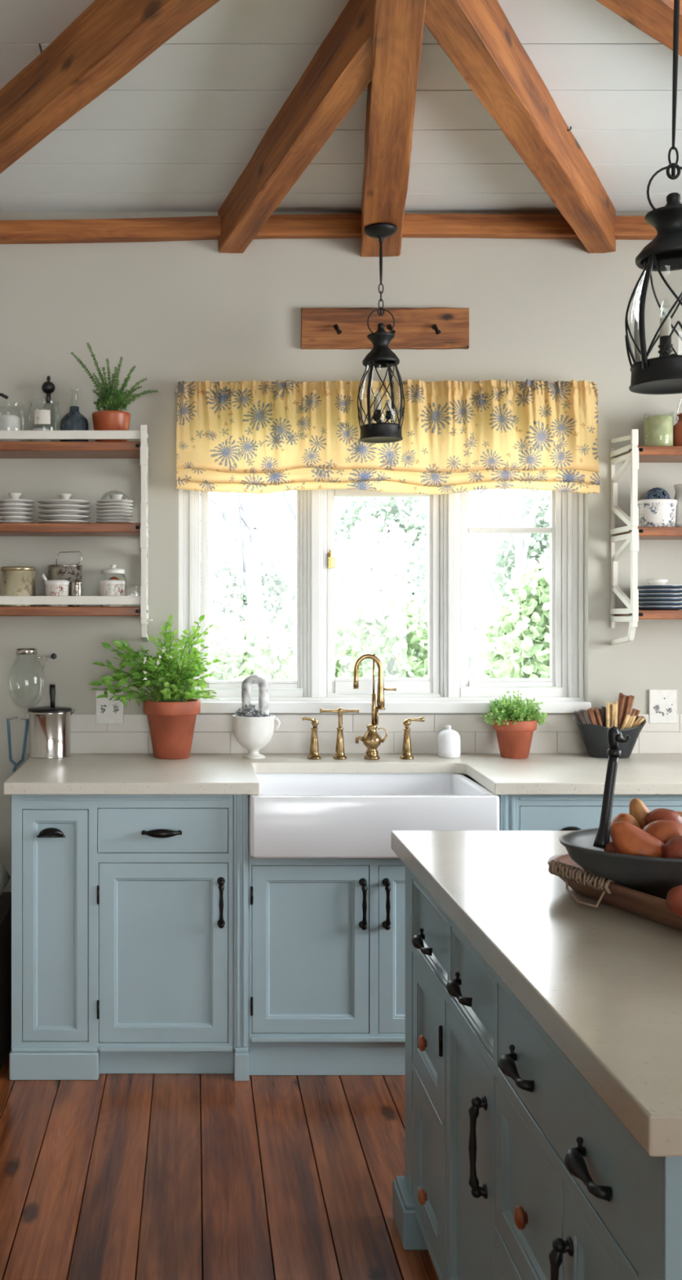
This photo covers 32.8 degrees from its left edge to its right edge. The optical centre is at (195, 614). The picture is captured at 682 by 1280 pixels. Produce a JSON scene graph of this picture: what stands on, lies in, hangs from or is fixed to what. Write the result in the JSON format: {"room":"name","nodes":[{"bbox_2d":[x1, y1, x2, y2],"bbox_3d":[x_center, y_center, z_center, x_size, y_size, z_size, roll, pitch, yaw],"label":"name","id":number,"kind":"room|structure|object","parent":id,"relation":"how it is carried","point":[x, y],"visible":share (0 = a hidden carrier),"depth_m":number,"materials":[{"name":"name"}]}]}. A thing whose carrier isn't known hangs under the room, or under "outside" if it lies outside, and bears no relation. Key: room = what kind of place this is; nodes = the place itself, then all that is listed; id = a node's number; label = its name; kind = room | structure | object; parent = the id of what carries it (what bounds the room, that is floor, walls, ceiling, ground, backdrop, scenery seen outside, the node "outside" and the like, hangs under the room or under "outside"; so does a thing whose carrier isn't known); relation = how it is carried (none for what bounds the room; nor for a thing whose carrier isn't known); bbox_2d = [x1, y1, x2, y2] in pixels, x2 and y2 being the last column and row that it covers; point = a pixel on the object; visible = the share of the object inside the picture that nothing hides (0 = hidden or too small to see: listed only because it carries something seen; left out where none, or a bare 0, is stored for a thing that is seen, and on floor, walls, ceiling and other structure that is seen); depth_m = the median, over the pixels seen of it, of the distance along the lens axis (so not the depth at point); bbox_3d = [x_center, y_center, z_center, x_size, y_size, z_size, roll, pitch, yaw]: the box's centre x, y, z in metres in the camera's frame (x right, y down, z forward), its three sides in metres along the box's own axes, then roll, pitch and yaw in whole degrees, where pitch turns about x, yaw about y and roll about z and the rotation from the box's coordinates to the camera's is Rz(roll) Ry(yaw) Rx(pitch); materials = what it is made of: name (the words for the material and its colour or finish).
{"room":"kitchen","nodes":[
{"label":"kitchen","id":0,"kind":"room"},
{"bbox_2d":[91,410,130,441],"bbox_3d":[-0.300,-0.662,4.075,0.140,0.112,0.140,0,0,0],"label":"pot","id":1,"kind":"object","parent":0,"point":[102,420],"depth_m":4.02,"materials":[{"name":"ceramic"}]},
{"bbox_2d":[0,1045,439,1279],"bbox_3d":[0.400,1.450,-0.405,5.400,0.060,9.190,0,0,0],"label":"floor","id":2,"kind":"structure","parent":0,"point":[113,1176],"depth_m":2.87,"materials":[{"name":"brown wood"}]},
{"bbox_2d":[0,892,11,1071],"bbox_3d":[-0.863,1.190,3.721,0.525,0.460,0.458,0,0,0],"label":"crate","id":3,"kind":"object","parent":2,"relation":"on","point":[5,897],"visible":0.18,"depth_m":3.65,"materials":[{"name":"black"}]},
{"bbox_2d":[0,862,10,895],"bbox_3d":[-0.860,0.859,3.720,0.499,0.200,0.380,0,0,0],"label":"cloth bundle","id":4,"kind":"object","parent":3,"relation":"on","point":[5,877],"visible":1,"depth_m":3.72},
{"bbox_2d":[8,795,248,1080],"bbox_3d":[-0.202,0.984,3.813,0.731,0.873,0.729,0,0,0],"label":"base cabinet","id":5,"kind":"object","parent":2,"relation":"on","point":[130,913],"visible":0.98,"depth_m":3.49,"materials":[{"name":"paint"}]},
{"bbox_2d":[248,852,405,1075],"bbox_3d":[0.550,1.078,3.813,0.769,0.684,0.729,0,0,0],"label":"base cabinet","id":6,"kind":"object","parent":2,"relation":"on","point":[327,935],"visible":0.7,"depth_m":3.50,"materials":[{"name":"paint"}]},
{"bbox_2d":[392,865,681,1279],"bbox_3d":[1.081,0.987,1.938,1.238,0.866,1.505,0,0,0],"label":"kitchen island","id":7,"kind":"object","parent":2,"relation":"on","point":[517,1168],"visible":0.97,"depth_m":1.83,"materials":[{"name":"paint"}]},
{"bbox_2d":[391,831,681,1156],"bbox_3d":[1.107,0.531,1.928,1.287,0.043,1.534,0,0,0],"label":"island countertop","id":8,"kind":"structure","parent":7,"relation":"on","point":[604,982],"depth_m":1.69,"materials":[{"name":"stone"}]},
{"bbox_2d":[547,853,681,929],"bbox_3d":[0.906,0.481,1.925,0.404,0.057,0.650,0,0,-19],"label":"wooden tray","id":9,"kind":"object","parent":8,"relation":"on","point":[602,889],"visible":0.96,"depth_m":1.96,"materials":[{"name":"brown wood"}]},
{"bbox_2d":[559,827,681,899],"bbox_3d":[0.868,0.447,2.000,0.448,0.098,0.306,0,0,0],"label":"metal bowl","id":10,"kind":"object","parent":9,"relation":"in","point":[654,876],"visible":0.7,"depth_m":1.91,"materials":[{"name":"grey metal"}]},
{"bbox_2d":[593,725,631,848],"bbox_3d":[0.726,0.302,1.992,0.075,0.214,0.027,0,0,-29],"label":"handle","id":11,"kind":"object","parent":10,"relation":"in","point":[615,736],"visible":0.99,"depth_m":1.99,"materials":[{"name":"metal"}]},
{"bbox_2d":[610,813,640,838],"bbox_3d":[0.766,0.385,2.030,0.052,0.062,0.054,0,0,0],"label":"gourd","id":12,"kind":"object","parent":10,"relation":"in","point":[626,817],"visible":0.31,"depth_m":2.02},
{"bbox_2d":[610,821,665,857],"bbox_3d":[0.754,0.391,1.935,0.090,0.077,0.068,0,0,0],"label":"gourd","id":13,"kind":"object","parent":10,"relation":"in","point":[628,838],"visible":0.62,"depth_m":1.92,"materials":[{"name":"food"}]},
{"bbox_2d":[629,797,650,829],"bbox_3d":[0.809,0.369,2.050,0.052,0.078,0.051,0,0,38],"label":"gourd","id":14,"kind":"object","parent":10,"relation":"in","point":[638,810],"visible":0.33,"depth_m":2.04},
{"bbox_2d":[643,820,681,844],"bbox_3d":[0.810,0.388,1.960,0.086,0.069,0.072,0,0,0],"label":"gourd","id":15,"kind":"object","parent":10,"relation":"in","point":[664,830],"visible":0.39,"depth_m":1.94,"materials":[{"name":"food"}]},
{"bbox_2d":[645,808,681,825],"bbox_3d":[0.831,0.366,2.020,0.065,0.046,0.050,0,0,0],"label":"gourd","id":16,"kind":"object","parent":10,"relation":"in","point":[659,814],"visible":0.52,"depth_m":2.01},
{"bbox_2d":[662,835,681,858],"bbox_3d":[0.815,0.398,1.900,0.067,0.057,0.057,0,0,0],"label":"gourd","id":17,"kind":"object","parent":10,"relation":"in","point":[673,848],"visible":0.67,"depth_m":1.89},
{"bbox_2d":[666,884,681,917],"bbox_3d":[0.775,0.453,1.800,0.058,0.050,0.052,0,0,0],"label":"gourd","id":18,"kind":"object","parent":9,"relation":"in","point":[674,897],"visible":1,"depth_m":1.79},
{"bbox_2d":[464,774,681,831],"bbox_3d":[1.643,0.984,3.813,1.413,0.873,0.729,0,0,0],"label":"base cabinet","id":19,"kind":"object","parent":2,"relation":"on","point":[517,812],"visible":0.21,"depth_m":3.49,"materials":[{"name":"paint"}]},
{"bbox_2d":[3,753,681,795],"bbox_3d":[1.004,0.528,3.824,3.193,0.037,0.728,0,0,0],"label":"countertop","id":20,"kind":"structure","parent":19,"relation":"on","point":[78,774],"depth_m":3.72,"materials":[{"name":"stone"}]},
{"bbox_2d":[27,684,75,759],"bbox_3d":[-0.524,0.381,4.110,0.160,0.258,0.160,0,0,45],"label":"steel canister","id":21,"kind":"object","parent":20,"relation":"on","point":[50,726],"visible":1,"depth_m":4.05,"materials":[{"name":"grey"}]},
{"bbox_2d":[88,613,220,759],"bbox_3d":[-0.142,0.253,4.061,0.474,0.513,0.225,0,0,-4],"label":"potted plant","id":22,"kind":"object","parent":20,"relation":"on","point":[175,706],"visible":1,"depth_m":4.02,"materials":[{"name":"green plant"}]},
{"bbox_2d":[232,714,280,759],"bbox_3d":[0.209,0.434,4.070,0.152,0.151,0.152,0,0,-40],"label":"urn","id":23,"kind":"object","parent":20,"relation":"on","point":[254,734],"visible":0.93,"depth_m":4.02,"materials":[{"name":"ceramic"}]},
{"bbox_2d":[235,703,273,716],"bbox_3d":[0.206,0.350,4.071,0.149,0.072,0.134,0,0,0],"label":"moss","id":24,"kind":"object","parent":23,"relation":"in","point":[254,713],"visible":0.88,"depth_m":4.04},
{"bbox_2d":[241,674,269,716],"bbox_3d":[0.214,0.311,4.070,0.098,0.199,0.037,0,0,0],"label":"stone arch","id":25,"kind":"object","parent":23,"relation":"in","point":[262,683],"visible":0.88,"depth_m":4.06,"materials":[{"name":"stone"}]},
{"bbox_2d":[302,716,321,759],"bbox_3d":[0.413,0.436,4.035,0.069,0.149,0.050,0,0,0],"label":"tap","id":26,"kind":"object","parent":20,"relation":"on","point":[314,754],"visible":1,"depth_m":4.02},
{"bbox_2d":[320,707,359,759],"bbox_3d":[0.511,0.419,4.035,0.138,0.181,0.050,0,0,0],"label":"tap","id":27,"kind":"object","parent":20,"relation":"on","point":[340,754],"visible":1,"depth_m":4.03,"materials":[{"name":"metal"}]},
{"bbox_2d":[248,773,499,857],"bbox_3d":[0.543,0.641,3.695,0.754,0.187,0.530,0,0,0],"label":"sink","id":28,"kind":"object","parent":20,"relation":"in","point":[292,815],"visible":0.73,"depth_m":3.43,"materials":[{"name":"white ceramic"}]},
{"bbox_2d":[353,653,396,759],"bbox_3d":[0.636,0.324,4.035,0.153,0.373,0.069,0,0,0],"label":"gooseneck faucet","id":29,"kind":"object","parent":20,"relation":"on","point":[371,740],"visible":1,"depth_m":4.03,"materials":[{"name":"gold metal"}]},
{"bbox_2d":[400,716,424,759],"bbox_3d":[0.769,0.435,4.035,0.086,0.150,0.050,0,0,0],"label":"tap","id":30,"kind":"object","parent":20,"relation":"on","point":[406,754],"visible":1,"depth_m":4.03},
{"bbox_2d":[437,725,461,758],"bbox_3d":[0.911,0.454,4.090,0.082,0.113,0.082,0,0,0],"label":"ceramic bottle","id":31,"kind":"object","parent":20,"relation":"on","point":[449,741],"visible":1,"depth_m":4.06,"materials":[{"name":"white"}]},
{"bbox_2d":[480,690,548,759],"bbox_3d":[1.147,0.390,4.078,0.240,0.240,0.180,0,0,-15],"label":"potted plant","id":32,"kind":"object","parent":20,"relation":"on","point":[514,722],"visible":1,"depth_m":4.03,"materials":[{"name":"green plant"}]},
{"bbox_2d":[573,715,646,758],"bbox_3d":[1.488,0.438,4.090,0.254,0.145,0.172,0,0,0],"label":"pail","id":33,"kind":"object","parent":20,"relation":"on","point":[595,737],"visible":0.79,"depth_m":4.04,"materials":[{"name":"metal"}]},
{"bbox_2d":[573,709,591,724],"bbox_3d":[1.402,0.412,4.080,0.100,0.147,0.030,0,0,-14],"label":"bundle","id":34,"kind":"object","parent":33,"relation":"in","point":[582,717],"visible":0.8,"depth_m":4.07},
{"bbox_2d":[586,707,604,726],"bbox_3d":[1.442,0.410,4.096,0.092,0.154,0.033,0,0,-15],"label":"bundle","id":35,"kind":"object","parent":33,"relation":"in","point":[594,715],"visible":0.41,"depth_m":4.08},
{"bbox_2d":[605,701,618,728],"bbox_3d":[1.492,0.390,4.081,0.043,0.159,0.037,0,0,0],"label":"bundle","id":36,"kind":"object","parent":33,"relation":"in","point":[611,721],"visible":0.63,"depth_m":4.07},
{"bbox_2d":[617,692,635,729],"bbox_3d":[1.543,0.371,4.115,0.078,0.180,0.043,0,0,0],"label":"bundle","id":37,"kind":"object","parent":33,"relation":"in","point":[625,703],"visible":0.59,"depth_m":4.10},
{"bbox_2d":[620,714,636,729],"bbox_3d":[1.540,0.410,4.074,0.073,0.109,0.025,0,0,22],"label":"bundle","id":38,"kind":"object","parent":33,"relation":"in","point":[629,720],"visible":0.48,"depth_m":4.06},
{"bbox_2d":[0,211,681,892],"bbox_3d":[0.400,-0.080,4.300,5.800,3.000,0.220,0,0,0],"label":"wall","id":39,"kind":"structure","parent":0,"point":[544,310],"depth_m":4.19,"materials":[{"name":"paint"}]},
{"bbox_2d":[6,715,28,771],"bbox_3d":[-0.650,0.472,4.174,0.077,0.206,0.033,0,0,19],"label":"metal tongs","id":40,"kind":"object","parent":39,"relation":"hanging from","point":[11,760],"visible":1,"depth_m":4.17,"materials":[{"name":"blue"}]},
{"bbox_2d":[15,648,56,670],"bbox_3d":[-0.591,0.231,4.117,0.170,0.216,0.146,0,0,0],"label":"lid","id":41,"kind":"object","parent":39,"relation":"attached to","point":[20,651],"visible":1,"depth_m":4.09,"materials":[{"name":"grey metal"}]},
{"bbox_2d":[0,424,152,641],"bbox_3d":[-0.724,-0.281,4.074,1.152,0.761,0.230,0,0,0],"label":"wall shelf","id":42,"kind":"object","parent":39,"relation":"attached to","point":[8,450],"visible":1,"depth_m":3.99,"materials":[{"name":"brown wood"}]},
{"bbox_2d":[0,413,22,441],"bbox_3d":[-0.667,-0.681,4.075,0.116,0.146,0.116,0,0,0],"label":"glass jar","id":43,"kind":"object","parent":42,"relation":"on","point":[7,421],"visible":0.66,"depth_m":4.03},
{"bbox_2d":[0,520,33,523],"bbox_3d":[-0.645,-0.326,4.075,0.136,0.011,0.136,0,0,0],"label":"plate","id":44,"kind":"object","parent":42,"relation":"on","point":[6,521],"visible":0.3,"depth_m":4.02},
{"bbox_2d":[0,515,33,520],"bbox_3d":[-0.646,-0.341,4.075,0.136,0.011,0.136,0,0,0],"label":"plate","id":45,"kind":"object","parent":44,"relation":"on","point":[2,517],"visible":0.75,"depth_m":4.03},
{"bbox_2d":[0,511,33,516],"bbox_3d":[-0.646,-0.356,4.075,0.136,0.011,0.136,0,0,0],"label":"plate","id":46,"kind":"object","parent":45,"relation":"on","point":[2,513],"visible":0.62,"depth_m":4.03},
{"bbox_2d":[0,507,33,512],"bbox_3d":[-0.646,-0.371,4.075,0.136,0.011,0.136,0,0,0],"label":"plate","id":47,"kind":"object","parent":46,"relation":"on","point":[2,509],"visible":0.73,"depth_m":4.03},
{"bbox_2d":[0,503,34,507],"bbox_3d":[-0.645,-0.386,4.075,0.136,0.011,0.136,0,0,0],"label":"plate","id":48,"kind":"object","parent":47,"relation":"on","point":[2,505],"visible":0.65,"depth_m":4.03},
{"bbox_2d":[0,498,34,503],"bbox_3d":[-0.645,-0.401,4.075,0.136,0.011,0.136,0,0,0],"label":"plate","id":49,"kind":"object","parent":48,"relation":"on","point":[5,500],"visible":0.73,"depth_m":4.03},
{"bbox_2d":[0,566,35,606],"bbox_3d":[-0.633,-0.100,4.075,0.125,0.143,0.125,0,0,0],"label":"tin","id":50,"kind":"object","parent":42,"relation":"on","point":[15,580],"visible":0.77,"depth_m":4.02,"materials":[{"name":"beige metal"}]},
{"bbox_2d":[31,409,51,441],"bbox_3d":[-0.541,-0.686,4.075,0.112,0.156,0.112,0,0,0],"label":"glass jar","id":51,"kind":"object","parent":42,"relation":"on","point":[41,416],"visible":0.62,"depth_m":4.02,"materials":[{"name":"glass"}]},
{"bbox_2d":[41,375,54,403],"bbox_3d":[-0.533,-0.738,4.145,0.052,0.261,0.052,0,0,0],"label":"stopper","id":52,"kind":"object","parent":51,"relation":"on","point":[47,387],"visible":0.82,"depth_m":4.13,"materials":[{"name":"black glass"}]},
{"bbox_2d":[41,573,70,606],"bbox_3d":[-0.493,-0.087,4.032,0.102,0.119,0.061,0,0,0],"label":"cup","id":53,"kind":"object","parent":42,"relation":"on","point":[52,587],"visible":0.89,"depth_m":4.01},
{"bbox_2d":[37,520,90,523],"bbox_3d":[-0.469,-0.326,4.075,0.188,0.011,0.188,0,0,0],"label":"plate","id":54,"kind":"object","parent":42,"relation":"on","point":[42,521],"visible":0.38,"depth_m":4.01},
{"bbox_2d":[37,514,89,519],"bbox_3d":[-0.469,-0.344,4.075,0.188,0.011,0.188,0,0,0],"label":"plate","id":55,"kind":"object","parent":54,"relation":"on","point":[54,517],"visible":0.88,"depth_m":4.02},
{"bbox_2d":[37,509,90,515],"bbox_3d":[-0.469,-0.362,4.075,0.188,0.011,0.188,0,0,0],"label":"plate","id":56,"kind":"object","parent":55,"relation":"on","point":[50,512],"visible":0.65,"depth_m":4.02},
{"bbox_2d":[37,504,90,510],"bbox_3d":[-0.469,-0.380,4.075,0.188,0.011,0.188,0,0,0],"label":"plate","id":57,"kind":"object","parent":56,"relation":"on","point":[77,507],"visible":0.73,"depth_m":4.02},
{"bbox_2d":[37,498,90,505],"bbox_3d":[-0.469,-0.398,4.075,0.188,0.011,0.188,0,0,0],"label":"plate","id":58,"kind":"object","parent":57,"relation":"on","point":[57,501],"visible":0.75,"depth_m":4.02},
{"bbox_2d":[47,551,83,606],"bbox_3d":[-0.470,-0.128,4.125,0.128,0.201,0.128,0,0,0],"label":"canister","id":59,"kind":"object","parent":42,"relation":"on","point":[71,573],"visible":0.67,"depth_m":4.07,"materials":[{"name":"ceramic"}]},
{"bbox_2d":[60,405,88,441],"bbox_3d":[-0.432,-0.709,4.075,0.102,0.207,0.102,0,0,0],"label":"glass bottle","id":60,"kind":"object","parent":42,"relation":"on","point":[73,420],"visible":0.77,"depth_m":4.04,"materials":[{"name":"glass"}]},
{"bbox_2d":[71,582,82,606],"bbox_3d":[-0.418,-0.071,4.032,0.042,0.087,0.042,0,0,0],"label":"enamel mug","id":61,"kind":"object","parent":42,"relation":"on","point":[76,587],"visible":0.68,"depth_m":4.01,"materials":[{"name":"metal"}]},
{"bbox_2d":[98,579,125,606],"bbox_3d":[-0.295,-0.076,4.032,0.096,0.096,0.077,0,0,0],"label":"cup","id":62,"kind":"object","parent":42,"relation":"on","point":[108,587],"visible":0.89,"depth_m":4.00,"materials":[{"name":"ceramic"}]},
{"bbox_2d":[101,564,124,580],"bbox_3d":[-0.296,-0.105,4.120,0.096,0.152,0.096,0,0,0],"label":"lid","id":63,"kind":"object","parent":62,"relation":"on","point":[113,570],"visible":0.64,"depth_m":4.09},
{"bbox_2d":[71,342,158,441],"bbox_3d":[-0.287,-0.786,4.070,0.291,0.361,0.147,0,0,7],"label":"potted fern","id":64,"kind":"object","parent":42,"relation":"on","point":[111,399],"visible":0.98,"depth_m":4.05,"materials":[{"name":"green plant"}]},
{"bbox_2d":[95,690,124,724],"bbox_3d":[-0.314,0.341,4.183,0.103,0.122,0.014,0,0,0],"label":"outlet plate","id":65,"kind":"object","parent":39,"relation":"attached to","point":[110,712],"visible":0.98,"depth_m":4.18,"materials":[{"name":"grey paint"}]},
{"bbox_2d":[0,213,657,244],"bbox_3d":[0.400,-1.405,4.164,5.360,0.101,0.054,0,0,0],"label":"ceiling beam","id":66,"kind":"structure","parent":39,"relation":"attached to","point":[319,225],"depth_m":4.14,"materials":[{"name":"brown wood"}]},
{"bbox_2d":[26,714,681,753],"bbox_3d":[0.990,0.438,4.186,3.220,0.145,0.009,0,0,0],"label":"backsplash","id":67,"kind":"structure","parent":39,"relation":"attached to","point":[213,733],"depth_m":4.18,"materials":[{"name":"tile"}]},
{"bbox_2d":[177,488,584,701],"bbox_3d":[0.691,-0.214,4.266,1.509,1.072,0.068,0,0,0],"label":"window","id":68,"kind":"structure","parent":39,"relation":"in","point":[449,530],"depth_m":4.26,"materials":[{"name":"white wood"}]},
{"bbox_2d":[301,307,469,349],"bbox_3d":[0.696,-1.048,4.155,0.612,0.149,0.070,0,0,0],"label":"peg rail","id":69,"kind":"object","parent":39,"relation":"attached to","point":[322,328],"visible":0.95,"depth_m":4.16,"materials":[{"name":"brown wood"}]},
{"bbox_2d":[175,379,600,494],"bbox_3d":[0.692,-0.638,4.124,1.526,0.414,0.131,0,0,0],"label":"curtain","id":70,"kind":"object","parent":39,"relation":"attached to","point":[255,437],"visible":0.96,"depth_m":4.09,"materials":[{"name":"fabric"}]},
{"bbox_2d":[200,701,591,713],"bbox_3d":[0.691,0.340,4.202,1.509,0.040,0.095,0,0,0],"label":"window sill","id":71,"kind":"structure","parent":39,"relation":"attached to","point":[206,707],"depth_m":4.16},
{"bbox_2d":[610,429,681,644],"bbox_3d":[2.002,-0.267,4.074,0.963,0.757,0.230,0,0,0],"label":"wall shelf","id":72,"kind":"object","parent":39,"relation":"attached to","point":[632,455],"visible":1,"depth_m":3.99,"materials":[{"name":"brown wood"}]},
{"bbox_2d":[638,498,678,526],"bbox_3d":[1.652,-0.358,4.075,0.141,0.101,0.113,0,0,0],"label":"crock","id":73,"kind":"object","parent":72,"relation":"on","point":[652,512],"visible":0.8,"depth_m":4.03,"materials":[{"name":"ceramic"}]},
{"bbox_2d":[644,487,671,499],"bbox_3d":[1.652,-0.426,4.075,0.112,0.057,0.084,0,0,0],"label":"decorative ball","id":74,"kind":"object","parent":73,"relation":"on","point":[655,493],"visible":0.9,"depth_m":4.05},
{"bbox_2d":[644,414,673,445],"bbox_3d":[1.658,-0.658,4.075,0.102,0.132,0.102,0,0,0],"label":"ceramic crock","id":75,"kind":"object","parent":72,"relation":"on","point":[659,428],"visible":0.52,"depth_m":4.03,"materials":[{"name":"ceramic"}]},
{"bbox_2d":[639,605,681,609],"bbox_3d":[1.664,-0.024,4.075,0.184,0.014,0.184,0,0,0],"label":"plate","id":76,"kind":"object","parent":72,"relation":"on","point":[641,607],"visible":0.87,"depth_m":4.00,"materials":[{"name":"blue"}]},
{"bbox_2d":[639,601,681,605],"bbox_3d":[1.665,-0.038,4.075,0.184,0.014,0.184,0,0,0],"label":"plate","id":77,"kind":"object","parent":76,"relation":"on","point":[641,603],"visible":0.85,"depth_m":4.00,"materials":[{"name":"blue"}]},
{"bbox_2d":[639,597,681,601],"bbox_3d":[1.663,-0.053,4.075,0.184,0.014,0.184,0,0,0],"label":"plate","id":78,"kind":"object","parent":77,"relation":"on","point":[641,599],"visible":0.86,"depth_m":4.01,"materials":[{"name":"blue"}]},
{"bbox_2d":[639,593,681,597],"bbox_3d":[1.666,-0.068,4.075,0.184,0.014,0.184,0,0,0],"label":"plate","id":79,"kind":"object","parent":78,"relation":"on","point":[642,595],"visible":0.82,"depth_m":4.01,"materials":[{"name":"blue"}]},
{"bbox_2d":[638,588,681,593],"bbox_3d":[1.662,-0.083,4.075,0.184,0.014,0.184,0,0,0],"label":"plate","id":80,"kind":"object","parent":79,"relation":"on","point":[658,590],"visible":0.86,"depth_m":4.00,"materials":[{"name":"blue"}]},
{"bbox_2d":[638,584,681,589],"bbox_3d":[1.663,-0.098,4.075,0.184,0.014,0.184,0,0,0],"label":"plate","id":81,"kind":"object","parent":80,"relation":"on","point":[650,586],"visible":0.87,"depth_m":4.00,"materials":[{"name":"blue"}]},
{"bbox_2d":[673,399,681,445],"bbox_3d":[1.768,-0.682,4.075,0.122,0.182,0.122,0,0,0],"label":"terracotta jug","id":82,"kind":"object","parent":72,"relation":"on","point":[677,428],"visible":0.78,"depth_m":4.05,"materials":[{"name":"orange ceramic"}]},
{"bbox_2d":[674,484,681,526],"bbox_3d":[1.774,-0.386,4.068,0.121,0.157,0.096,0,0,32],"label":"pitcher","id":83,"kind":"object","parent":72,"relation":"on","point":[678,487],"visible":0.74,"depth_m":4.06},
{"bbox_2d":[648,688,677,723],"bbox_3d":[1.718,0.337,4.183,0.103,0.125,0.014,0,0,0],"label":"outlet plate","id":84,"kind":"object","parent":39,"relation":"attached to","point":[663,703],"visible":1,"depth_m":4.18,"materials":[{"name":"grey paint"}]},
{"bbox_2d":[0,0,681,211],"bbox_3d":[0.400,-1.530,-0.405,5.400,0.100,9.190,0,0,0],"label":"ceiling","id":85,"kind":"structure","parent":0,"point":[178,131],"depth_m":3.40,"materials":[{"name":"paint"}]},
{"bbox_2d":[0,0,220,173],"bbox_3d":[-0.450,-1.403,3.148,0.097,0.154,2.500,0,0,-33],"label":"ceiling beam","id":86,"kind":"structure","parent":85,"relation":"attached to","point":[110,38],"depth_m":2.84,"materials":[{"name":"brown wood"}]},
{"bbox_2d":[217,0,434,253],"bbox_3d":[0.327,-1.403,3.195,0.097,0.153,2.029,0,0,-11],"label":"ceiling beam","id":87,"kind":"structure","parent":85,"relation":"attached to","point":[340,70],"depth_m":3.17,"materials":[{"name":"brown wood"}]},
{"bbox_2d":[360,0,426,256],"bbox_3d":[0.545,-1.397,3.195,0.144,0.167,2.009,0,0,8],"label":"ceiling beam","id":88,"kind":"structure","parent":85,"relation":"attached to","point":[391,104],"depth_m":3.04,"materials":[{"name":"brown wood"}]},
{"bbox_2d":[357,222,404,443],"bbox_3d":[0.633,-0.954,3.880,0.159,0.720,0.159,0,0,0],"label":"pendant lantern","id":89,"kind":"object","parent":88,"relation":"hanging from","point":[381,356],"visible":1,"depth_m":3.85,"materials":[{"name":"metal"}]},
{"bbox_2d":[373,398,391,422],"bbox_3d":[0.639,-0.704,3.880,0.063,0.134,0.069,0,0,0],"label":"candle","id":90,"kind":"object","parent":89,"relation":"on","point":[378,412],"depth_m":3.87,"materials":[{"name":"black"}]},
{"bbox_2d":[422,0,616,253],"bbox_3d":[0.931,-1.403,3.195,0.100,0.153,2.294,0,0,30],"label":"ceiling beam","id":91,"kind":"structure","parent":85,"relation":"attached to","point":[477,37],"depth_m":3.06,"materials":[{"name":"brown wood"}]},
{"bbox_2d":[598,0,681,56],"bbox_3d":[1.510,-1.403,2.950,2.597,0.154,0.101,0,0,-40],"label":"ceiling beam","id":92,"kind":"structure","parent":85,"relation":"attached to","point":[655,18],"depth_m":2.52,"materials":[{"name":"brown wood"}]},
{"bbox_2d":[625,0,681,394],"bbox_3d":[0.886,-0.951,2.110,0.166,1.058,0.166,0,0,-10],"label":"pendant lantern","id":93,"kind":"object","parent":85,"relation":"hanging from","point":[662,375],"visible":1,"depth_m":2.10,"materials":[{"name":"metal"}]},
{"bbox_2d":[658,317,678,356],"bbox_3d":[0.888,-0.520,2.115,0.072,0.121,0.069,0,0,0],"label":"candle","id":94,"kind":"object","parent":93,"relation":"on","point":[665,331],"depth_m":2.09,"materials":[{"name":"black"}]},
{"label":"outside","id":95,"kind":"structure","parent":0,"visible":0},
{"bbox_2d":[287,651,496,678],"bbox_3d":[2.000,1.970,32.355,64.000,0.100,55.290,0,0,0],"label":"lawn","id":96,"kind":"structure","parent":95,"point":[478,662],"depth_m":45.04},
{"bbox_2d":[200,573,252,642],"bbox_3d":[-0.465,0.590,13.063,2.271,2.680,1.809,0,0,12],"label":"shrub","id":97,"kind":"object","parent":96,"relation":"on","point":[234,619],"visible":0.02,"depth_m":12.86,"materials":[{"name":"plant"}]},
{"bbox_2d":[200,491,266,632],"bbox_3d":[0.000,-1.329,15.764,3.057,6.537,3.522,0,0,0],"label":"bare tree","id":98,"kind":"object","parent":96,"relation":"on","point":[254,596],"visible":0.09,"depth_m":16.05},
{"bbox_2d":[200,516,296,672],"bbox_3d":[1.216,-0.129,26.002,3.164,4.161,2.283,0,0,10],"label":"leafy tree","id":99,"kind":"object","parent":96,"relation":"on","point":[276,580],"visible":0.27,"depth_m":25.55,"materials":[{"name":"plant"}]},
{"bbox_2d":[200,602,300,688],"bbox_3d":[0.365,0.915,9.393,1.230,2.029,1.141,0,0,0],"label":"shrub","id":100,"kind":"object","parent":96,"relation":"on","point":[266,653],"visible":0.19,"depth_m":9.21,"materials":[{"name":"plant"}]},
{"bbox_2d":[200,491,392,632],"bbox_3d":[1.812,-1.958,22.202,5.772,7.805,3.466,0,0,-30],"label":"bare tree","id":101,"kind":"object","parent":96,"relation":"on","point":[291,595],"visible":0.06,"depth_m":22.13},
{"bbox_2d":[326,582,438,693],"bbox_3d":[1.777,0.824,10.770,1.469,2.272,1.268,0,0,-4],"label":"shrub","id":102,"kind":"object","parent":96,"relation":"on","point":[365,621],"visible":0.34,"depth_m":10.57,"materials":[{"name":"plant"}]},
{"bbox_2d":[285,504,486,693],"bbox_3d":[2.312,0.293,13.737,2.453,3.268,1.992,0,0,0],"label":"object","id":103,"kind":"object","parent":96,"relation":"on","point":[353,567],"visible":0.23,"depth_m":13.44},
{"bbox_2d":[334,496,469,666],"bbox_3d":[3.572,-0.479,20.987,3.025,4.851,2.019,0,0,-3],"label":"leafy tree","id":104,"kind":"object","parent":96,"relation":"on","point":[402,506],"visible":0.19,"depth_m":20.53,"materials":[{"name":"plant"}]},
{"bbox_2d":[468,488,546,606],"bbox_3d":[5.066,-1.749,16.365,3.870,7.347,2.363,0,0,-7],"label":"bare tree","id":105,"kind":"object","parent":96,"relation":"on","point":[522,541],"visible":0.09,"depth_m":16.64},
{"bbox_2d":[475,551,550,678],"bbox_3d":[2.968,0.705,9.226,1.549,2.451,1.164,0,0,3],"label":"shrub","id":106,"kind":"object","parent":96,"relation":"on","point":[526,637],"visible":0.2,"depth_m":9.01,"materials":[{"name":"plant"}]},
{"bbox_2d":[479,488,550,657],"bbox_3d":[6.883,-0.664,21.528,2.977,5.231,2.168,0,0,-16],"label":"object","id":107,"kind":"object","parent":96,"relation":"on","point":[540,543],"visible":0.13,"depth_m":21.27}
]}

